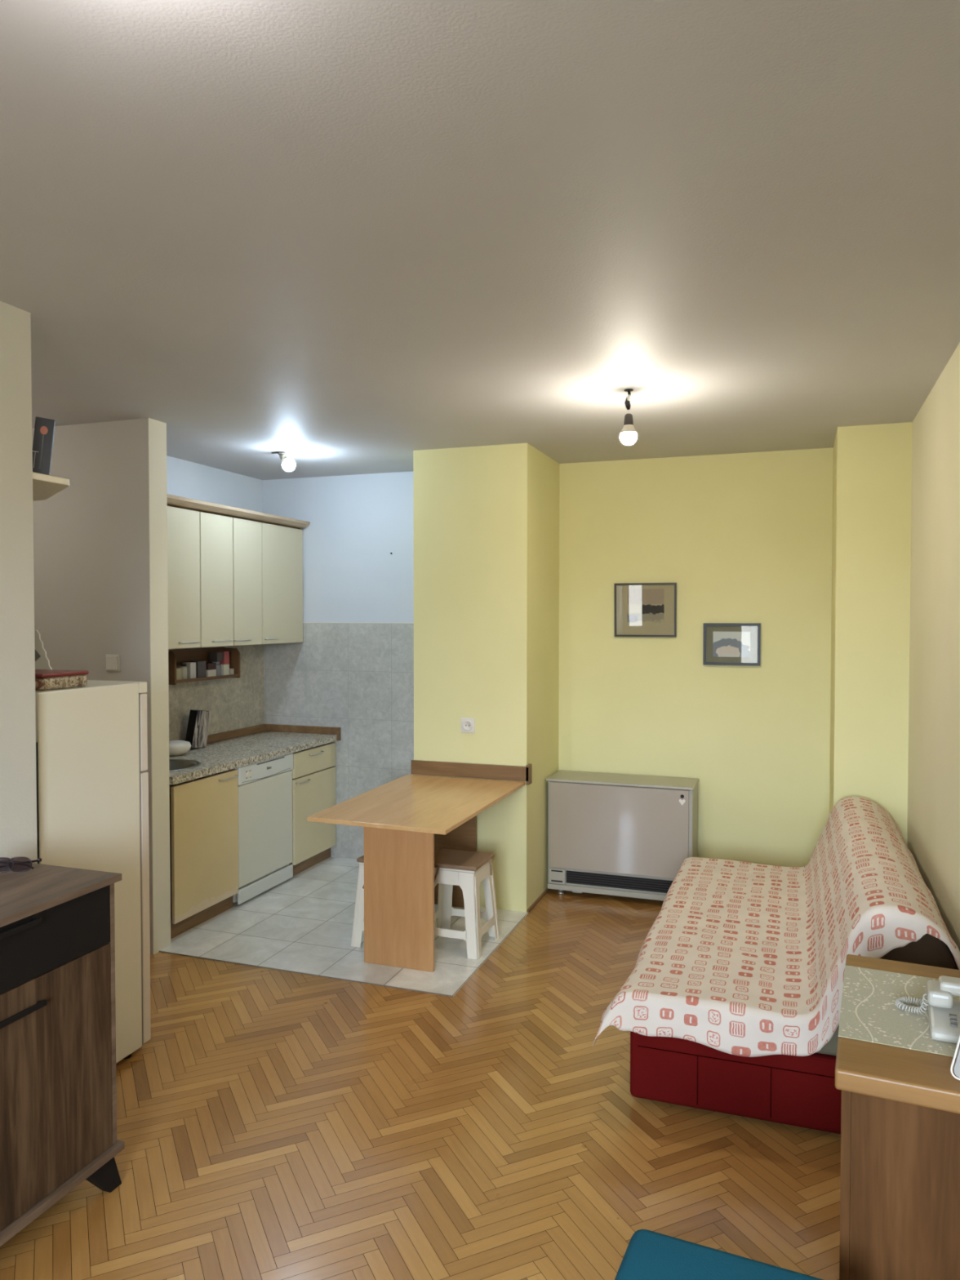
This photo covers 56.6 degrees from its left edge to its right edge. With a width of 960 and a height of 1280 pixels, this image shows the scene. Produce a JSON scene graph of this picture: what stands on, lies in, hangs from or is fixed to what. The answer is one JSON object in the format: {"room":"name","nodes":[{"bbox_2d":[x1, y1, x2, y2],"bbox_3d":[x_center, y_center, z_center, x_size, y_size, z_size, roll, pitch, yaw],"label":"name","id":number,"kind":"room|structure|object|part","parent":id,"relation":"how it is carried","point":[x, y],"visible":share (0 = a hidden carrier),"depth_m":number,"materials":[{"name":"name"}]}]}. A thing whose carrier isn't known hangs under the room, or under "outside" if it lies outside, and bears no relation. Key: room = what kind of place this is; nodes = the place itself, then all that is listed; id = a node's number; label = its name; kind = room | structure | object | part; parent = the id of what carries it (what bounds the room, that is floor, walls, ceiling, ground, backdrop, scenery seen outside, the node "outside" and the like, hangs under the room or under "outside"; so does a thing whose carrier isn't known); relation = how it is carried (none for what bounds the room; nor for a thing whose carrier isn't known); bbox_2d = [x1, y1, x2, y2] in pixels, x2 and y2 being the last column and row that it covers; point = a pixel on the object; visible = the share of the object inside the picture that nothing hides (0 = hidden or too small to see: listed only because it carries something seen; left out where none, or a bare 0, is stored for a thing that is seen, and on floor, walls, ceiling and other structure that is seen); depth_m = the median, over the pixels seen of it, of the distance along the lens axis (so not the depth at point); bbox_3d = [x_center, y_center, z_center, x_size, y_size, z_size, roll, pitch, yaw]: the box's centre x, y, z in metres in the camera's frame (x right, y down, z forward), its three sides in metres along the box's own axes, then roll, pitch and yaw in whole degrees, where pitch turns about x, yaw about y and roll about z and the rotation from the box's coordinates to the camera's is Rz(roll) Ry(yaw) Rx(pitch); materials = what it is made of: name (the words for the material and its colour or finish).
{"room":"studio apartment","nodes":[
{"label":"studio apartment","id":0,"kind":"room"},
{"bbox_2d":[0,301,37,863],"bbox_3d":[-3.020,0.315,1.404,1.974,2.655,3.870,1,2,20],"label":"wall","id":1,"kind":"structure","parent":0,"point":[18,779],"depth_m":2.82,"materials":[{"name":"white paint"}]},
{"bbox_2d":[32,471,69,501],"bbox_3d":[-1.975,-0.544,3.294,1.265,0.024,0.432,1,2,20],"label":"wall shelf","id":2,"kind":"object","parent":1,"relation":"attached to","point":[45,486],"visible":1,"depth_m":3.03,"materials":[{"name":"beige laminate"}]},
{"bbox_2d":[32,417,55,475],"bbox_3d":[-1.462,-0.644,2.982,0.076,0.192,0.046,-1,2,-22],"label":"gift box","id":3,"kind":"object","parent":2,"relation":"on","point":[44,428],"visible":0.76,"depth_m":2.96,"materials":[{"name":"black cardboard"}]},
{"bbox_3d":[-1.455,-0.624,2.961,0.016,0.113,0.001,-1,2,-22],"label":"printed stem","id":4,"kind":"part","parent":3,"relation":"part of","materials":[{"name":"grey"}]},
{"bbox_2d":[31,417,170,954],"bbox_3d":[-2.215,0.231,4.682,1.300,2.655,0.130,1,2,20],"label":"wall partition","id":5,"kind":"structure","parent":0,"point":[100,541],"depth_m":4.48,"materials":[{"name":"grey paint"}]},
{"bbox_2d":[106,654,119,671],"bbox_3d":[-1.842,0.116,4.468,0.083,0.085,0.018,1,2,20],"label":"light switch","id":6,"kind":"object","parent":5,"relation":"attached to","point":[113,661],"visible":1,"depth_m":4.46,"materials":[{"name":"beige plastic"}]},
{"bbox_2d":[166,455,262,512],"bbox_3d":[-1.901,0.208,5.579,0.120,2.655,1.770,1,2,20],"label":"wall","id":7,"kind":"structure","parent":0,"point":[184,478],"depth_m":5.81,"materials":[{"name":"paint"}]},
{"bbox_2d":[167,504,200,648],"bbox_3d":[-1.862,-0.349,4.945,0.350,0.797,0.598,1,2,20],"label":"upper cabinet","id":8,"kind":"object","parent":7,"relation":"attached to","point":[183,523],"visible":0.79,"depth_m":5.04,"materials":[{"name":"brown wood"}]},
{"bbox_3d":[-1.649,0.014,5.071,0.028,0.009,0.161,1,2,20],"label":"handle","id":9,"kind":"part","parent":8,"relation":"part of","materials":[{"name":"silver metal"}]},
{"bbox_2d":[167,493,310,528],"bbox_3d":[-1.657,-0.786,5.468,0.377,0.045,1.749,1,2,20],"label":"crown molding","id":10,"kind":"structure","parent":8,"relation":"on","point":[175,500],"depth_m":5.41,"materials":[{"name":"brown wood"}]},
{"bbox_2d":[196,510,262,647],"bbox_3d":[-1.655,-0.364,5.528,0.350,0.797,0.634,1,2,20],"label":"upper cabinet","id":11,"kind":"object","parent":7,"relation":"attached to","point":[231,547],"visible":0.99,"depth_m":5.45,"materials":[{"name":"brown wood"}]},
{"bbox_3d":[-1.578,-0.354,5.334,0.018,0.787,0.315,1,2,20],"label":"door","id":12,"kind":"part","parent":11,"relation":"part of","materials":[{"name":"beige laminate"}]},
{"bbox_3d":[-1.546,0.006,5.363,0.028,0.009,0.171,1,2,20],"label":"handle","id":13,"kind":"part","parent":11,"relation":"part of","materials":[{"name":"silver metal"}]},
{"bbox_3d":[-1.477,0.002,5.558,0.028,0.009,0.164,1,2,20],"label":"handle","id":14,"kind":"part","parent":11,"relation":"part of","materials":[{"name":"silver metal"}]},
{"bbox_3d":[-1.471,-0.362,5.634,0.018,0.787,0.305,1,2,20],"label":"door","id":15,"kind":"part","parent":11,"relation":"part of","materials":[{"name":"beige laminate"}]},
{"bbox_2d":[259,521,302,644],"bbox_3d":[-1.464,-0.378,6.067,0.350,0.797,0.507,1,2,20],"label":"upper cabinet","id":16,"kind":"object","parent":7,"relation":"attached to","point":[282,545],"visible":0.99,"depth_m":6.00,"materials":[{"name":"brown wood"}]},
{"bbox_3d":[-1.365,-0.006,5.872,0.028,0.009,0.144,1,2,20],"label":"handle","id":17,"kind":"part","parent":16,"relation":"part of","materials":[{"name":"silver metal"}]},
{"bbox_2d":[168,644,264,740],"bbox_3d":[-1.841,0.715,5.571,0.008,1.632,1.769,1,2,20],"label":"backsplash","id":18,"kind":"structure","parent":0,"point":[233,703],"depth_m":5.97,"materials":[{"name":"grey tile"}]},
{"bbox_2d":[168,647,239,684],"bbox_3d":[-1.753,0.156,5.606,0.124,0.202,0.658,1,2,20],"label":"spice rack","id":19,"kind":"object","parent":18,"relation":"attached to","point":[175,657],"visible":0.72,"depth_m":5.61,"materials":[{"name":"brown wood"}]},
{"bbox_2d":[176,664,182,679],"bbox_3d":[-1.832,0.197,5.370,0.069,0.094,0.069,1,2,20],"label":"spice jar","id":20,"kind":"object","parent":19,"relation":"on","point":[179,670],"visible":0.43,"depth_m":5.35,"materials":[{"name":"beige glass"}]},
{"bbox_2d":[179,663,186,679],"bbox_3d":[-1.810,0.194,5.433,0.049,0.098,0.049,1,2,20],"label":"spice jar","id":21,"kind":"object","parent":19,"relation":"on","point":[183,666],"visible":0.66,"depth_m":5.42,"materials":[{"name":"grey glass"}]},
{"bbox_2d":[182,662,195,679],"bbox_3d":[-1.790,0.190,5.490,0.060,0.102,0.054,1,2,20],"label":"packet","id":22,"kind":"object","parent":19,"relation":"on","point":[191,666],"visible":0.83,"depth_m":5.46,"materials":[{"name":"grey cardboard"}]},
{"bbox_2d":[190,660,205,678],"bbox_3d":[-1.761,0.185,5.571,0.060,0.108,0.082,1,2,20],"label":"packet","id":23,"kind":"object","parent":19,"relation":"on","point":[200,664],"visible":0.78,"depth_m":5.55,"materials":[{"name":"grey cardboard"}]},
{"bbox_2d":[176,675,238,683],"bbox_3d":[-1.752,0.244,5.607,0.107,0.012,0.628,1,2,20],"label":"shelf","id":24,"kind":"object","parent":19,"relation":"attached to","point":[188,680],"depth_m":5.56,"materials":[{"name":"brown wood"}]},
{"bbox_3d":[-1.701,0.235,5.589,0.006,0.008,0.628,1,2,20],"label":"rail","id":25,"kind":"part","parent":19,"relation":"part of","materials":[{"name":"brown wood"}]},
{"bbox_2d":[205,669,216,676],"bbox_3d":[-1.727,0.212,5.667,0.060,0.048,0.084,1,2,20],"label":"packet","id":26,"kind":"object","parent":19,"relation":"on","point":[211,673],"visible":0.66,"depth_m":5.65,"materials":[{"name":"beige cardboard"}]},
{"bbox_2d":[205,662,216,670],"bbox_3d":[-1.727,0.167,5.667,0.060,0.042,0.081,1,2,20],"label":"packet","id":27,"kind":"object","parent":26,"relation":"on","point":[209,666],"visible":0.76,"depth_m":5.64,"materials":[{"name":"red cardboard"}]},
{"bbox_2d":[212,661,220,675],"bbox_3d":[-1.700,0.187,5.741,0.056,0.096,0.056,1,2,20],"label":"spice jar","id":28,"kind":"object","parent":19,"relation":"on","point":[218,665],"visible":0.59,"depth_m":5.72,"materials":[{"name":"grey glass"}]},
{"bbox_2d":[209,652,222,662],"bbox_3d":[-1.698,0.109,5.745,0.060,0.058,0.064,1,2,20],"label":"packet","id":29,"kind":"object","parent":28,"relation":"on","point":[214,656],"visible":1,"depth_m":5.72,"materials":[{"name":"brown"}]},
{"bbox_2d":[216,663,220,675],"bbox_3d":[-1.700,0.195,5.742,0.056,0.080,0.056,1,2,20],"label":"jar","id":30,"kind":"object","parent":19,"relation":"on","point":[218,666],"depth_m":5.72,"materials":[{"name":"grey glass"}]},
{"bbox_2d":[220,664,229,675],"bbox_3d":[-1.675,0.195,5.812,0.060,0.074,0.058,1,2,20],"label":"packet","id":31,"kind":"object","parent":19,"relation":"on","point":[224,668],"visible":0.59,"depth_m":5.78,"materials":[{"name":"beige cardboard"}]},
{"bbox_2d":[217,651,229,664],"bbox_3d":[-1.674,0.116,5.813,0.060,0.084,0.053,1,2,20],"label":"packet","id":32,"kind":"object","parent":31,"relation":"on","point":[225,654],"visible":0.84,"depth_m":5.79,"materials":[{"name":"red cardboard"}]},
{"bbox_2d":[229,668,234,674],"bbox_3d":[-1.654,0.210,5.872,0.060,0.042,0.033,1,2,20],"label":"packet","id":33,"kind":"object","parent":19,"relation":"on","point":[231,670],"visible":0.53,"depth_m":5.85,"materials":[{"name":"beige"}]},
{"bbox_2d":[183,724,341,743],"bbox_3d":[-1.546,0.669,5.468,0.614,0.089,1.746,1,2,20],"label":"upstand","id":34,"kind":"object","parent":18,"relation":"attached to","point":[263,727],"visible":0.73,"depth_m":6.22,"materials":[{"name":"brown wood"}]},
{"bbox_2d":[264,622,413,858],"bbox_3d":[-0.855,0.701,6.155,1.461,1.632,0.008,1,2,20],"label":"tiled wall","id":35,"kind":"structure","parent":0,"point":[357,679],"depth_m":6.16,"materials":[{"name":"grey tile"}]},
{"bbox_2d":[302,622,413,623],"bbox_3d":[-0.854,-0.118,6.133,1.461,0.006,0.009,1,2,20],"label":"trim","id":36,"kind":"structure","parent":35,"relation":"attached to","point":[303,622],"depth_m":6.12,"materials":[{"name":"beige tile"}]},
{"bbox_2d":[0,856,840,1279],"bbox_3d":[-1.088,1.664,2.482,4.920,0.105,7.370,1,2,20],"label":"floor","id":37,"kind":"structure","parent":0,"point":[273,1124],"depth_m":2.92,"materials":[{"name":"brown wood"}]},
{"bbox_2d":[0,862,124,1246],"bbox_3d":[-1.467,1.162,2.138,0.462,0.926,1.212,1,2,20],"label":"sideboard","id":38,"kind":"object","parent":37,"relation":"on","point":[58,1082],"visible":0.94,"depth_m":2.42,"materials":[{"name":"brown wood"}]},
{"bbox_2d":[0,857,41,872],"bbox_3d":[-1.379,0.659,2.630,0.174,0.045,0.031,0,1,-6],"label":"sunglasses","id":39,"kind":"object","parent":38,"relation":"on","point":[15,864],"visible":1,"depth_m":2.62,"materials":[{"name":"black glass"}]},
{"bbox_3d":[-1.206,0.738,2.204,0.022,0.014,0.290,1,2,20],"label":"handle","id":40,"kind":"part","parent":38,"relation":"part of","materials":[{"name":"black"}]},
{"bbox_3d":[-1.202,0.961,2.221,0.022,0.014,0.295,1,2,20],"label":"handle","id":41,"kind":"part","parent":38,"relation":"part of","materials":[{"name":"black metal"}]},
{"bbox_3d":[-1.183,0.802,2.333,0.020,0.171,0.572,1,2,20],"label":"drawer","id":42,"kind":"part","parent":38,"relation":"part of","materials":[{"name":"black wood"}]},
{"bbox_3d":[-1.184,1.191,2.343,0.020,0.598,0.572,1,2,20],"label":"door","id":43,"kind":"part","parent":38,"relation":"part of","materials":[{"name":"brown wood"}]},
{"bbox_3d":[-1.115,1.561,2.595,0.069,0.104,0.127,1,2,20],"label":"leg","id":44,"kind":"part","parent":38,"relation":"part of","materials":[{"name":"black"}]},
{"bbox_3d":[-1.280,1.094,2.691,0.432,0.777,0.018,1,2,20],"label":"panel","id":45,"kind":"part","parent":38,"relation":"part of","materials":[{"name":"brown wood"}]},
{"bbox_2d":[35,680,151,1063],"bbox_3d":[-1.630,0.880,3.296,0.540,1.430,0.554,1,2,20],"label":"refrigerator","id":46,"kind":"object","parent":37,"relation":"on","point":[92,782],"visible":0.52,"depth_m":3.26,"materials":[{"name":"beige metal"}]},
{"bbox_2d":[35,669,88,690],"bbox_3d":[-1.549,0.139,3.138,0.239,0.057,0.214,1,2,20],"label":"tin","id":47,"kind":"object","parent":46,"relation":"on","point":[45,679],"visible":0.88,"depth_m":3.09,"materials":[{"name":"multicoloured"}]},
{"bbox_2d":[34,630,52,669],"bbox_3d":[-1.663,0.062,3.369,0.175,0.199,0.034,1,2,20],"label":"greeting card","id":48,"kind":"object","parent":47,"relation":"on","point":[42,661],"visible":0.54,"depth_m":3.37,"materials":[{"name":"beige paper"}]},
{"bbox_3d":[-1.549,0.117,3.137,0.239,0.014,0.214,1,2,20],"label":"lid","id":49,"kind":"part","parent":47,"relation":"part of","materials":[{"name":"red metal"}]},
{"bbox_3d":[-1.546,0.180,3.514,0.538,0.042,0.046,1,2,20],"label":"trim","id":50,"kind":"part","parent":46,"relation":"part of","materials":[{"name":"white plastic"}]},
{"bbox_3d":[-1.544,0.353,3.522,0.537,0.299,0.040,1,2,20],"label":"freezer door","id":51,"kind":"part","parent":46,"relation":"part of","materials":[{"name":"white metal"}]},
{"bbox_3d":[-1.544,1.034,3.541,0.537,1.050,0.043,1,2,20],"label":"door","id":52,"kind":"part","parent":46,"relation":"part of","materials":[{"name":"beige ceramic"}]},
{"bbox_2d":[169,768,238,938],"bbox_3d":[-1.744,1.138,4.936,0.604,0.817,0.596,1,2,20],"label":"base cabinet","id":53,"kind":"object","parent":37,"relation":"on","point":[204,811],"visible":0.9,"depth_m":4.83,"materials":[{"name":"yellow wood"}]},
{"bbox_3d":[-1.409,0.776,5.010,0.028,0.009,0.159,1,2,20],"label":"handle","id":54,"kind":"part","parent":53,"relation":"part of","materials":[{"name":"silver metal"}]},
{"bbox_2d":[168,731,337,784],"bbox_3d":[-1.554,0.695,5.468,0.602,0.040,1.752,1,2,20],"label":"countertop","id":55,"kind":"structure","parent":53,"relation":"on","point":[220,756],"depth_m":5.48,"materials":[{"name":"grey stone"}]},
{"bbox_2d":[168,740,191,755],"bbox_3d":[-1.808,0.638,5.270,0.196,0.082,0.196,1,2,20],"label":"lidded bowl","id":56,"kind":"object","parent":55,"relation":"on","point":[176,748],"visible":0.64,"depth_m":5.21,"materials":[{"name":"beige ceramic"}]},
{"bbox_2d":[168,759,200,794],"bbox_3d":[-1.762,0.755,4.880,0.452,0.142,0.452,1,2,20],"label":"sink","id":57,"kind":"object","parent":55,"relation":"in","point":[175,765],"visible":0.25,"depth_m":5.05,"materials":[{"name":"silver metal"}]},
{"bbox_2d":[185,709,211,747],"bbox_3d":[-1.750,0.551,5.534,0.082,0.247,0.168,1,2,20],"label":"books","id":58,"kind":"object","parent":55,"relation":"on","point":[198,723],"visible":0.9,"depth_m":5.49,"materials":[{"name":"black"}]},
{"bbox_2d":[232,752,293,904],"bbox_3d":[-1.540,1.118,5.498,0.562,0.800,0.587,1,2,20],"label":"dishwasher","id":59,"kind":"object","parent":37,"relation":"on","point":[264,787],"visible":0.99,"depth_m":5.38,"materials":[{"name":"white metal"}]},
{"bbox_3d":[-1.348,0.784,5.203,0.008,0.042,0.042,1,2,20],"label":"program knob","id":60,"kind":"part","parent":59,"relation":"part of","materials":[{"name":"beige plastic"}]},
{"bbox_3d":[-1.300,0.777,5.404,0.037,0.109,0.585,1,2,20],"label":"control panel","id":61,"kind":"part","parent":59,"relation":"part of","materials":[{"name":"white plastic"}]},
{"bbox_3d":[-1.298,1.479,5.421,0.017,0.084,0.585,1,2,20],"label":"kick panel","id":62,"kind":"part","parent":59,"relation":"part of","materials":[{"name":"white plastic"}]},
{"bbox_3d":[-1.304,1.131,5.414,0.028,0.590,0.585,1,2,20],"label":"door","id":63,"kind":"part","parent":59,"relation":"part of","materials":[{"name":"white metal"}]},
{"bbox_2d":[288,742,336,875],"bbox_3d":[-1.352,1.110,6.041,0.604,0.817,0.550,1,2,20],"label":"base cabinet","id":64,"kind":"object","parent":37,"relation":"on","point":[313,771],"visible":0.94,"depth_m":5.91,"materials":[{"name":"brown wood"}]},
{"bbox_3d":[-1.139,0.918,5.775,0.028,0.009,0.154,1,2,20],"label":"handle","id":65,"kind":"part","parent":64,"relation":"part of","materials":[{"name":"silver metal"}]},
{"bbox_3d":[-1.103,0.799,5.947,0.020,0.160,0.542,1,2,20],"label":"drawer","id":66,"kind":"part","parent":64,"relation":"part of","materials":[{"name":"beige laminate"}]},
{"bbox_3d":[-1.103,1.161,5.957,0.020,0.548,0.542,1,2,20],"label":"door","id":67,"kind":"part","parent":64,"relation":"part of","materials":[{"name":"beige laminate"}]},
{"bbox_2d":[351,854,436,947],"bbox_3d":[-0.442,1.335,4.624,0.337,0.452,0.340,1,2,23],"label":"plastic stool","id":68,"kind":"object","parent":37,"relation":"on","point":[358,917],"visible":0.15,"depth_m":4.53,"materials":[{"name":"beige plastic"}]},
{"bbox_3d":[-0.583,1.354,4.567,0.120,0.418,0.120,1,2,23],"label":"leg","id":69,"kind":"part","parent":68,"relation":"part of","materials":[{"name":"beige plastic"}]},
{"bbox_3d":[-0.300,1.351,4.684,0.120,0.418,0.120,1,2,23],"label":"leg","id":70,"kind":"part","parent":68,"relation":"part of","materials":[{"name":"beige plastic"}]},
{"bbox_2d":[306,760,532,972],"bbox_3d":[-0.269,1.137,4.606,0.744,0.840,1.280,1,2,20],"label":"dining table","id":71,"kind":"object","parent":37,"relation":"on","point":[408,819],"visible":0.98,"depth_m":4.29,"materials":[{"name":"brown wood"}]},
{"bbox_3d":[-0.389,1.202,4.265,0.362,0.727,0.018,1,2,20],"label":"panel leg","id":72,"kind":"part","parent":71,"relation":"part of","materials":[{"name":"brown wood"}]},
{"bbox_3d":[-0.191,1.178,5.176,0.360,0.727,0.018,1,2,20],"label":"panel leg","id":73,"kind":"part","parent":71,"relation":"part of","materials":[{"name":"brown wood"}]},
{"bbox_2d":[434,848,499,959],"bbox_3d":[-0.111,1.337,4.564,0.337,0.452,0.339,1,2,20],"label":"plastic stool","id":74,"kind":"object","parent":37,"relation":"on","point":[466,869],"visible":0.84,"depth_m":4.46,"materials":[{"name":"beige plastic"}]},
{"bbox_3d":[-0.249,1.356,4.500,0.120,0.418,0.120,1,2,20],"label":"leg","id":75,"kind":"part","parent":74,"relation":"part of","materials":[{"name":"beige plastic"}]},
{"bbox_3d":[-0.176,1.351,4.704,0.120,0.418,0.120,1,2,20],"label":"leg","id":76,"kind":"part","parent":74,"relation":"part of","materials":[{"name":"beige plastic"}]},
{"bbox_3d":[-0.110,1.139,4.560,0.272,0.012,0.272,1,2,20],"label":"seat","id":77,"kind":"part","parent":74,"relation":"part of","materials":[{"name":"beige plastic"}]},
{"bbox_3d":[-0.044,1.358,4.428,0.120,0.418,0.120,1,2,20],"label":"leg","id":78,"kind":"part","parent":74,"relation":"part of","materials":[{"name":"beige plastic"}]},
{"bbox_3d":[0.028,1.352,4.631,0.120,0.418,0.120,1,2,20],"label":"leg","id":79,"kind":"part","parent":74,"relation":"part of","materials":[{"name":"beige plastic"}]},
{"bbox_2d":[546,770,698,901],"bbox_3d":[0.862,1.189,5.400,0.872,0.704,0.315,1,2,20],"label":"heater","id":80,"kind":"object","parent":37,"relation":"on","point":[625,835],"visible":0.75,"depth_m":5.27,"materials":[{"name":"beige metal"}]},
{"bbox_3d":[0.813,1.495,5.270,0.852,0.031,0.022,1,2,20],"label":"rail","id":81,"kind":"part","parent":80,"relation":"part of","materials":[{"name":"beige metal"}]},
{"bbox_3d":[0.811,1.119,5.264,0.826,0.520,0.014,1,2,20],"label":"panel","id":82,"kind":"part","parent":80,"relation":"part of","materials":[{"name":"beige metal"}]},
{"bbox_2d":[566,870,673,893],"bbox_3d":[0.860,1.431,5.259,0.720,0.074,0.008,1,2,20],"label":"grille","id":83,"kind":"object","parent":80,"relation":"attached to","point":[612,882],"depth_m":5.27,"materials":[{"name":"black metal"}]},
{"bbox_3d":[0.862,0.845,5.391,0.872,0.016,0.315,1,2,20],"label":"lid","id":84,"kind":"part","parent":80,"relation":"part of","materials":[{"name":"beige metal"}]},
{"bbox_2d":[614,1229,823,1279],"bbox_3d":[0.420,1.407,1.505,0.440,0.470,0.445,1,2,24],"label":"upholstered stool","id":85,"kind":"object","parent":37,"relation":"on","point":[649,1255],"visible":1,"depth_m":1.67,"materials":[{"name":"teal fabric"}]},
{"bbox_2d":[630,933,956,1133],"bbox_3d":[1.295,1.209,3.744,1.020,0.750,1.796,1,2,20],"label":"bed","id":86,"kind":"object","parent":37,"relation":"on","point":[802,1091],"visible":0.21,"depth_m":2.94,"materials":[{"name":"red fabric"}]},
{"bbox_2d":[592,796,959,1057],"bbox_3d":[1.242,1.104,3.747,1.148,0.599,1.875,1,2,20],"label":"throw","id":87,"kind":"object","parent":86,"relation":"on","point":[740,958],"visible":0.99,"depth_m":3.22,"materials":[{"name":"fabric"}]},
{"bbox_3d":[1.264,1.264,3.756,0.945,0.112,1.778,1,2,20],"label":"mattress","id":88,"kind":"part","parent":86,"relation":"part of","materials":[{"name":"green fabric"}]},
{"bbox_3d":[1.581,1.022,3.642,0.406,0.370,1.750,1,2,20],"label":"backrest","id":89,"kind":"part","parent":86,"relation":"part of","materials":[{"name":"fabric"}]},
{"bbox_2d":[835,954,959,1279],"bbox_3d":[1.010,1.239,2.020,0.362,0.780,0.672,1,2,24],"label":"desk","id":90,"kind":"object","parent":37,"relation":"on","point":[900,1181],"visible":0.74,"depth_m":1.75,"materials":[{"name":"brown wood"}]},
{"bbox_3d":[0.864,1.258,2.086,0.018,0.737,0.648,1,2,24],"label":"panel","id":91,"kind":"part","parent":90,"relation":"part of","materials":[{"name":"brown wood"}]},
{"bbox_2d":[838,964,959,1057],"bbox_3d":[1.019,0.847,2.034,0.358,0.002,0.424,1,2,24],"label":"table runner","id":92,"kind":"object","parent":90,"relation":"on","point":[869,1012],"visible":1,"depth_m":2.02,"materials":[{"name":"beige fabric"}]},
{"bbox_2d":[894,975,959,1043],"bbox_3d":[1.038,0.797,1.956,0.229,0.101,0.192,1,2,24],"label":"telephone","id":93,"kind":"object","parent":92,"relation":"on","point":[944,1011],"visible":1,"depth_m":1.94,"materials":[{"name":"beige plastic"}]},
{"bbox_3d":[0.987,0.815,2.028,0.079,0.062,0.103,1,2,24],"label":"coiled cord","id":94,"kind":"part","parent":93,"relation":"part of","materials":[{"name":"beige plastic"}]},
{"bbox_3d":[0.881,1.267,1.733,0.301,0.737,0.018,1,2,24],"label":"panel","id":95,"kind":"part","parent":90,"relation":"part of","materials":[{"name":"brown wood"}]},
{"bbox_2d":[950,1035,959,1079],"bbox_3d":[0.984,0.787,1.704,0.150,0.128,0.020,1,2,24],"label":"tray","id":96,"kind":"object","parent":90,"relation":"on","point":[957,1065],"visible":1,"depth_m":1.73,"materials":[{"name":"white plastic"}]},
{"bbox_3d":[0.984,0.787,1.704,0.138,0.117,0.020,1,2,24],"label":"panel","id":97,"kind":"part","parent":96,"relation":"part of","materials":[{"name":"white plastic"}]},
{"bbox_2d":[0,0,959,479],"bbox_3d":[-1.061,-1.098,2.424,4.960,0.120,7.410,1,2,20],"label":"ceiling","id":98,"kind":"structure","parent":0,"point":[345,237],"depth_m":2.21,"materials":[{"name":"paint"}]},
{"bbox_2d":[271,451,295,471],"bbox_3d":[-1.160,-1.055,5.256,0.150,0.122,0.080,0,1,0],"label":"ceiling lamp","id":99,"kind":"object","parent":98,"relation":"attached to","point":[288,464],"visible":1,"depth_m":5.23,"materials":[{"name":"white glass"}]},
{"bbox_2d":[278,451,285,460],"bbox_3d":[-1.169,-1.089,5.272,0.047,0.053,0.040,1,2,20],"label":"socket","id":100,"kind":"object","parent":99,"relation":"attached to","point":[282,454],"depth_m":5.25,"materials":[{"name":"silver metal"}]},
{"bbox_2d":[619,388,637,445],"bbox_3d":[0.638,-0.955,3.827,0.074,0.237,0.074,1,2,20],"label":"pendant lamp","id":101,"kind":"object","parent":98,"relation":"hanging from","point":[628,436],"visible":1,"depth_m":3.81,"materials":[{"name":"white glass"}]},
{"bbox_2d":[623,413,633,425],"bbox_3d":[0.638,-0.944,3.828,0.040,0.052,0.040,1,2,20],"label":"socket","id":102,"kind":"object","parent":101,"relation":"attached to","point":[628,420],"depth_m":3.81,"materials":[{"name":"grey plastic"}]},
{"bbox_2d":[413,443,559,912],"bbox_3d":[0.077,0.210,5.540,0.695,2.655,0.840,1,2,20],"label":"wall column","id":103,"kind":"structure","parent":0,"point":[486,518],"depth_m":5.14,"materials":[{"name":"yellow paint"}]},
{"bbox_2d":[461,717,475,733],"bbox_3d":[-0.071,0.493,5.146,0.085,0.086,0.015,1,2,20],"label":"wall socket","id":104,"kind":"object","parent":103,"relation":"attached to","point":[468,725],"visible":1,"depth_m":5.14,"materials":[{"name":"beige plastic"}]},
{"bbox_2d":[526,887,550,912],"bbox_3d":[0.390,1.534,5.399,0.012,0.016,0.716,1,2,20],"label":"baseboard","id":105,"kind":"structure","parent":103,"relation":"attached to","point":[547,890],"depth_m":5.25,"materials":[{"name":"brown wood"}]},
{"bbox_2d":[262,447,833,866],"bbox_3d":[0.368,0.204,5.797,4.252,2.655,0.160,1,2,20],"label":"wall","id":106,"kind":"structure","parent":0,"point":[741,537],"depth_m":5.43,"materials":[{"name":"yellow paint"}]},
{"bbox_2d":[613,582,676,637],"bbox_3d":[1.018,-0.185,5.497,0.380,0.332,0.028,1,2,20],"label":"framed picture","id":107,"kind":"object","parent":106,"relation":"attached to","point":[640,609],"visible":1,"depth_m":5.50,"materials":[{"name":"brown paper"}]},
{"bbox_2d":[702,622,760,666],"bbox_3d":[1.503,0.026,5.330,0.329,0.252,0.017,1,2,20],"label":"framed picture","id":108,"kind":"object","parent":106,"relation":"attached to","point":[729,643],"visible":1,"depth_m":5.33,"materials":[{"name":"black paper"}]},
{"bbox_2d":[829,422,912,845],"bbox_3d":[2.096,0.229,4.828,0.347,2.655,0.593,1,2,20],"label":"wall pier","id":109,"kind":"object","parent":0,"point":[872,464],"visible":0.64,"depth_m":4.54,"materials":[{"name":"yellow paint"}]},
{"bbox_2d":[906,342,959,951],"bbox_3d":[1.218,0.311,1.651,0.123,2.655,7.410,1,2,20],"label":"wall","id":110,"kind":"structure","parent":0,"point":[933,823],"depth_m":3.59,"materials":[{"name":"beige paint"}]}
]}

